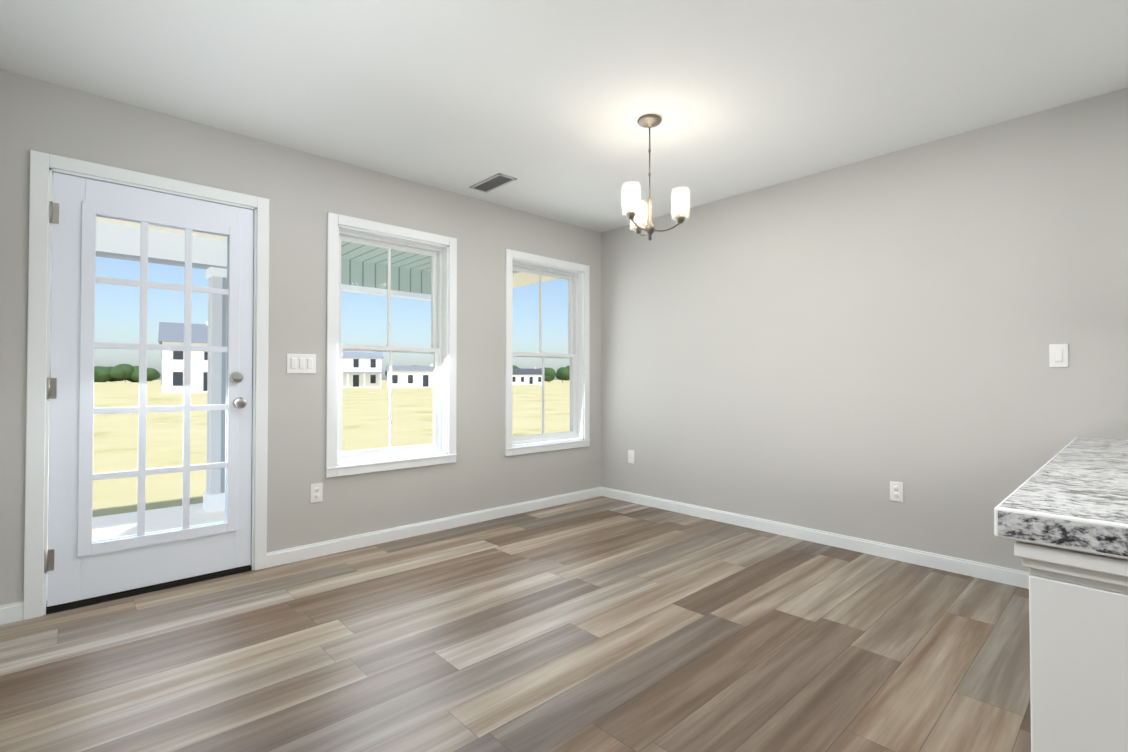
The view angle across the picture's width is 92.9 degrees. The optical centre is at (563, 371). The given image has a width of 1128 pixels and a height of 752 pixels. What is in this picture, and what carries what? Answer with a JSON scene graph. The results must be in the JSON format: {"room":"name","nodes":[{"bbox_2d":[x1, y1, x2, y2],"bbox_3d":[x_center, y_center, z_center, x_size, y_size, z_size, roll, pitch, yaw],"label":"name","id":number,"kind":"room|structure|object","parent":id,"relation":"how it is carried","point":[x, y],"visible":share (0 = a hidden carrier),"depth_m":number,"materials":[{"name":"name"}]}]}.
{"room":"empty dining room","nodes":[
{"label":"empty dining room","id":0,"kind":"room"},
{"bbox_2d":[0,69,600,604],"bbox_3d":[-1.130,-0.096,3.705,4.185,2.440,0.150,1,-1,-43],"label":"wall","id":1,"kind":"structure","parent":0,"point":[304,193],"depth_m":3.23,"materials":[{"name":"beige paint"}]},
{"bbox_2d":[23,150,268,619],"bbox_3d":[-2.103,0.058,2.790,0.974,2.107,0.168,1,-1,-43],"label":"door frame","id":2,"kind":"structure","parent":1,"relation":"attached to","point":[44,166],"depth_m":2.47,"materials":[{"name":"white wood"}]},
{"bbox_2d":[44,172,253,607],"bbox_3d":[-2.059,0.083,2.733,0.836,2.010,0.133,1,-1,-43],"label":"door","id":3,"kind":"structure","parent":1,"relation":"in","point":[80,565],"depth_m":2.67,"materials":[{"name":"white wood"}]},
{"bbox_2d":[287,354,315,372],"bbox_3d":[-1.562,-0.049,3.192,0.162,0.115,0.015,1,-1,-43],"label":"switch plate","id":4,"kind":"object","parent":1,"relation":"attached to","point":[301,363],"visible":1,"depth_m":3.19,"materials":[{"name":"white plastic"}]},
{"bbox_2d":[52,198,558,540],"bbox_3d":[-2.322,0.107,4.232,6.240,3.010,2.224,1,-1,-43],"label":"porch","id":5,"kind":"object","parent":1,"relation":"attached to","point":[374,284],"depth_m":4.57,"materials":[{"name":"white concrete"}]},
{"bbox_2d":[310,483,322,502],"bbox_3d":[-1.497,0.733,3.244,0.070,0.115,0.010,1,-1,-43],"label":"electrical outlet plate","id":6,"kind":"object","parent":1,"relation":"attached to","point":[316,492],"visible":1,"depth_m":3.24,"materials":[{"name":"white plastic"}]},
{"bbox_2d":[326,212,456,477],"bbox_3d":[-1.169,-0.163,3.651,0.912,1.631,0.170,1,-1,-43],"label":"window","id":7,"kind":"structure","parent":1,"relation":"in","point":[435,254],"depth_m":3.66,"materials":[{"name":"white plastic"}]},
{"bbox_2d":[267,487,599,567],"bbox_3d":[-0.679,1.088,3.996,2.775,0.082,0.013,1,-1,-43],"label":"baseboard","id":8,"kind":"structure","parent":1,"relation":"attached to","point":[280,557],"depth_m":3.67,"materials":[{"name":"white wood"}]},
{"bbox_2d":[505,249,589,455],"bbox_3d":[-0.164,-0.149,4.582,0.934,1.631,0.170,1,-1,-43],"label":"window","id":9,"kind":"structure","parent":1,"relation":"in","point":[572,354],"depth_m":4.68,"materials":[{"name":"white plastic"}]},
{"bbox_2d":[0,496,1030,751],"bbox_3d":[1.311,1.116,1.052,4.185,0.060,7.334,1,-1,-43],"label":"floor","id":10,"kind":"structure","parent":0,"point":[600,624],"depth_m":2.10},
{"bbox_2d":[994,437,1127,751],"bbox_3d":[1.604,0.618,0.354,1.180,0.915,1.900,1,-1,-43],"label":"kitchen island","id":11,"kind":"object","parent":10,"relation":"on","point":[1061,518],"visible":1,"depth_m":0.62,"materials":[{"name":"white wood"}]},
{"bbox_2d":[0,0,1127,231],"bbox_3d":[1.311,-1.414,1.089,4.185,0.120,7.334,1,-1,-43],"label":"ceiling","id":12,"kind":"structure","parent":0,"point":[548,104],"depth_m":2.42,"materials":[{"name":"paint"}]},
{"bbox_2d":[469,173,516,192],"bbox_3d":[-0.497,-1.311,3.729,0.150,0.009,0.360,1,-1,-43],"label":"ceiling vent","id":13,"kind":"object","parent":12,"relation":"in","point":[494,182],"visible":1,"depth_m":3.72,"materials":[{"name":"grey metal"}]},
{"bbox_2d":[622,114,689,240],"bbox_3d":[0.422,-1.009,2.797,0.336,0.640,0.368,1,-1,-43],"label":"chandelier","id":14,"kind":"object","parent":12,"relation":"hanging from","point":[634,210],"visible":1,"depth_m":2.77,"materials":[{"name":"white glass"}]},
{"bbox_2d":[601,87,1127,571],"bbox_3d":[2.842,-0.115,2.386,0.150,2.440,7.184,1,-1,-43],"label":"wall","id":15,"kind":"structure","parent":0,"point":[837,349],"depth_m":3.24,"materials":[{"name":"beige paint"}]},
{"bbox_2d":[628,450,633,463],"bbox_3d":[0.585,0.743,4.689,0.014,0.115,0.070,1,-1,-43],"label":"outlet plate","id":16,"kind":"object","parent":15,"relation":"attached to","point":[630,456],"visible":1,"depth_m":4.69,"materials":[{"name":"white plastic"}]},
{"bbox_2d":[600,487,1029,588],"bbox_3d":[1.488,1.083,3.711,0.013,0.082,3.374,1,-1,-43],"label":"baseboard","id":17,"kind":"structure","parent":15,"relation":"attached to","point":[1018,578],"depth_m":3.39,"materials":[{"name":"white wood"}]},
{"bbox_2d":[890,481,902,501],"bbox_3d":[1.978,0.713,3.189,0.010,0.115,0.070,1,-1,-43],"label":"electrical outlet plate","id":18,"kind":"object","parent":15,"relation":"attached to","point":[896,491],"visible":1,"depth_m":3.19,"materials":[{"name":"white plastic"}]},
{"bbox_2d":[1049,344,1067,366],"bbox_3d":[2.465,-0.082,2.671,0.015,0.115,0.070,1,-1,-43],"label":"switch plate","id":19,"kind":"object","parent":15,"relation":"attached to","point":[1058,355],"visible":1,"depth_m":2.67,"materials":[{"name":"white plastic"}]},
{"label":"outside","id":20,"kind":"structure","parent":0,"visible":0},
{"bbox_2d":[94,366,106,381],"bbox_3d":[-273.990,1.679,312.997,14.974,10.309,14.231,1,-1,-43],"label":"tree","id":21,"kind":"object","parent":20,"point":[96,379],"depth_m":309.40,"materials":[{"name":"green plant"}]},
{"bbox_2d":[48,380,569,516],"bbox_3d":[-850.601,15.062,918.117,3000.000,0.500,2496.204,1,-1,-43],"label":"ground","id":22,"kind":"structure","parent":20,"point":[129,432],"depth_m":16.26,"materials":[{"name":"yellow plant"}]},
{"bbox_2d":[94,366,113,381],"bbox_3d":[-251.442,1.308,295.273,11.853,8.878,13.018,1,-1,-43],"label":"tree","id":23,"kind":"object","parent":22,"relation":"on","point":[105,375],"depth_m":290.82,"materials":[{"name":"green plant"}]},
{"bbox_2d":[107,378,124,381],"bbox_3d":[-254.325,2.035,303.479,11.806,7.663,12.082,1,-1,-43],"label":"tree","id":24,"kind":"object","parent":22,"relation":"on","point":[112,380],"depth_m":301.32,"materials":[{"name":"green plant"}]},
{"bbox_2d":[109,364,133,381],"bbox_3d":[-237.049,0.611,289.558,13.926,10.105,13.798,1,-1,-43],"label":"tree","id":25,"kind":"object","parent":22,"relation":"on","point":[119,369],"depth_m":285.09,"materials":[{"name":"green plant"}]},
{"bbox_2d":[130,366,157,381],"bbox_3d":[-230.689,1.212,293.962,12.931,9.033,11.311,1,-1,-43],"label":"tree","id":26,"kind":"object","parent":22,"relation":"on","point":[135,374],"depth_m":291.20,"materials":[{"name":"green plant"}]},
{"bbox_2d":[147,372,160,381],"bbox_3d":[-239.524,2.471,309.506,10.310,6.966,8.177,1,-1,-43],"label":"tree","id":27,"kind":"object","parent":22,"relation":"on","point":[157,377],"depth_m":309.53,"materials":[{"name":"green plant"}]},
{"bbox_2d":[158,321,207,392],"bbox_3d":[-42.650,-1.778,61.635,6.300,8.250,6.700,1,-1,-36],"label":"house","id":28,"kind":"structure","parent":22,"relation":"on","point":[198,365],"depth_m":59.08,"materials":[{"name":"white"}]},
{"bbox_2d":[342,351,382,387],"bbox_3d":[-38.152,-0.595,98.270,9.300,6.950,9.350,0,-1,-22],"label":"house","id":29,"kind":"structure","parent":22,"relation":"on","point":[372,364],"depth_m":96.21,"materials":[{"name":"white"}]},
{"bbox_2d":[385,364,432,387],"bbox_3d":[-27.126,0.720,99.291,11.200,4.350,7.700,0,-1,-17],"label":"house","id":30,"kind":"structure","parent":22,"relation":"on","point":[407,378],"depth_m":95.79,"materials":[{"name":"white"}]},
{"bbox_2d":[513,367,544,384],"bbox_3d":[-11.055,1.211,160.522,10.700,5.150,7.700,0,-1,-3],"label":"house","id":31,"kind":"structure","parent":22,"relation":"on","point":[535,378],"depth_m":157.11,"materials":[{"name":"white"}]},
{"bbox_2d":[540,367,555,381],"bbox_3d":[-7.906,1.507,251.068,9.111,7.193,8.795,1,-1,-43],"label":"tree","id":32,"kind":"object","parent":22,"relation":"on","point":[548,375],"depth_m":247.75,"materials":[{"name":"green plant"}]},
{"bbox_2d":[555,365,569,382],"bbox_3d":[0.590,1.013,270.725,10.673,8.754,12.778,1,-1,-43],"label":"tree","id":33,"kind":"object","parent":22,"relation":"on","point":[560,376],"depth_m":266.72,"materials":[{"name":"green plant"}]}
]}

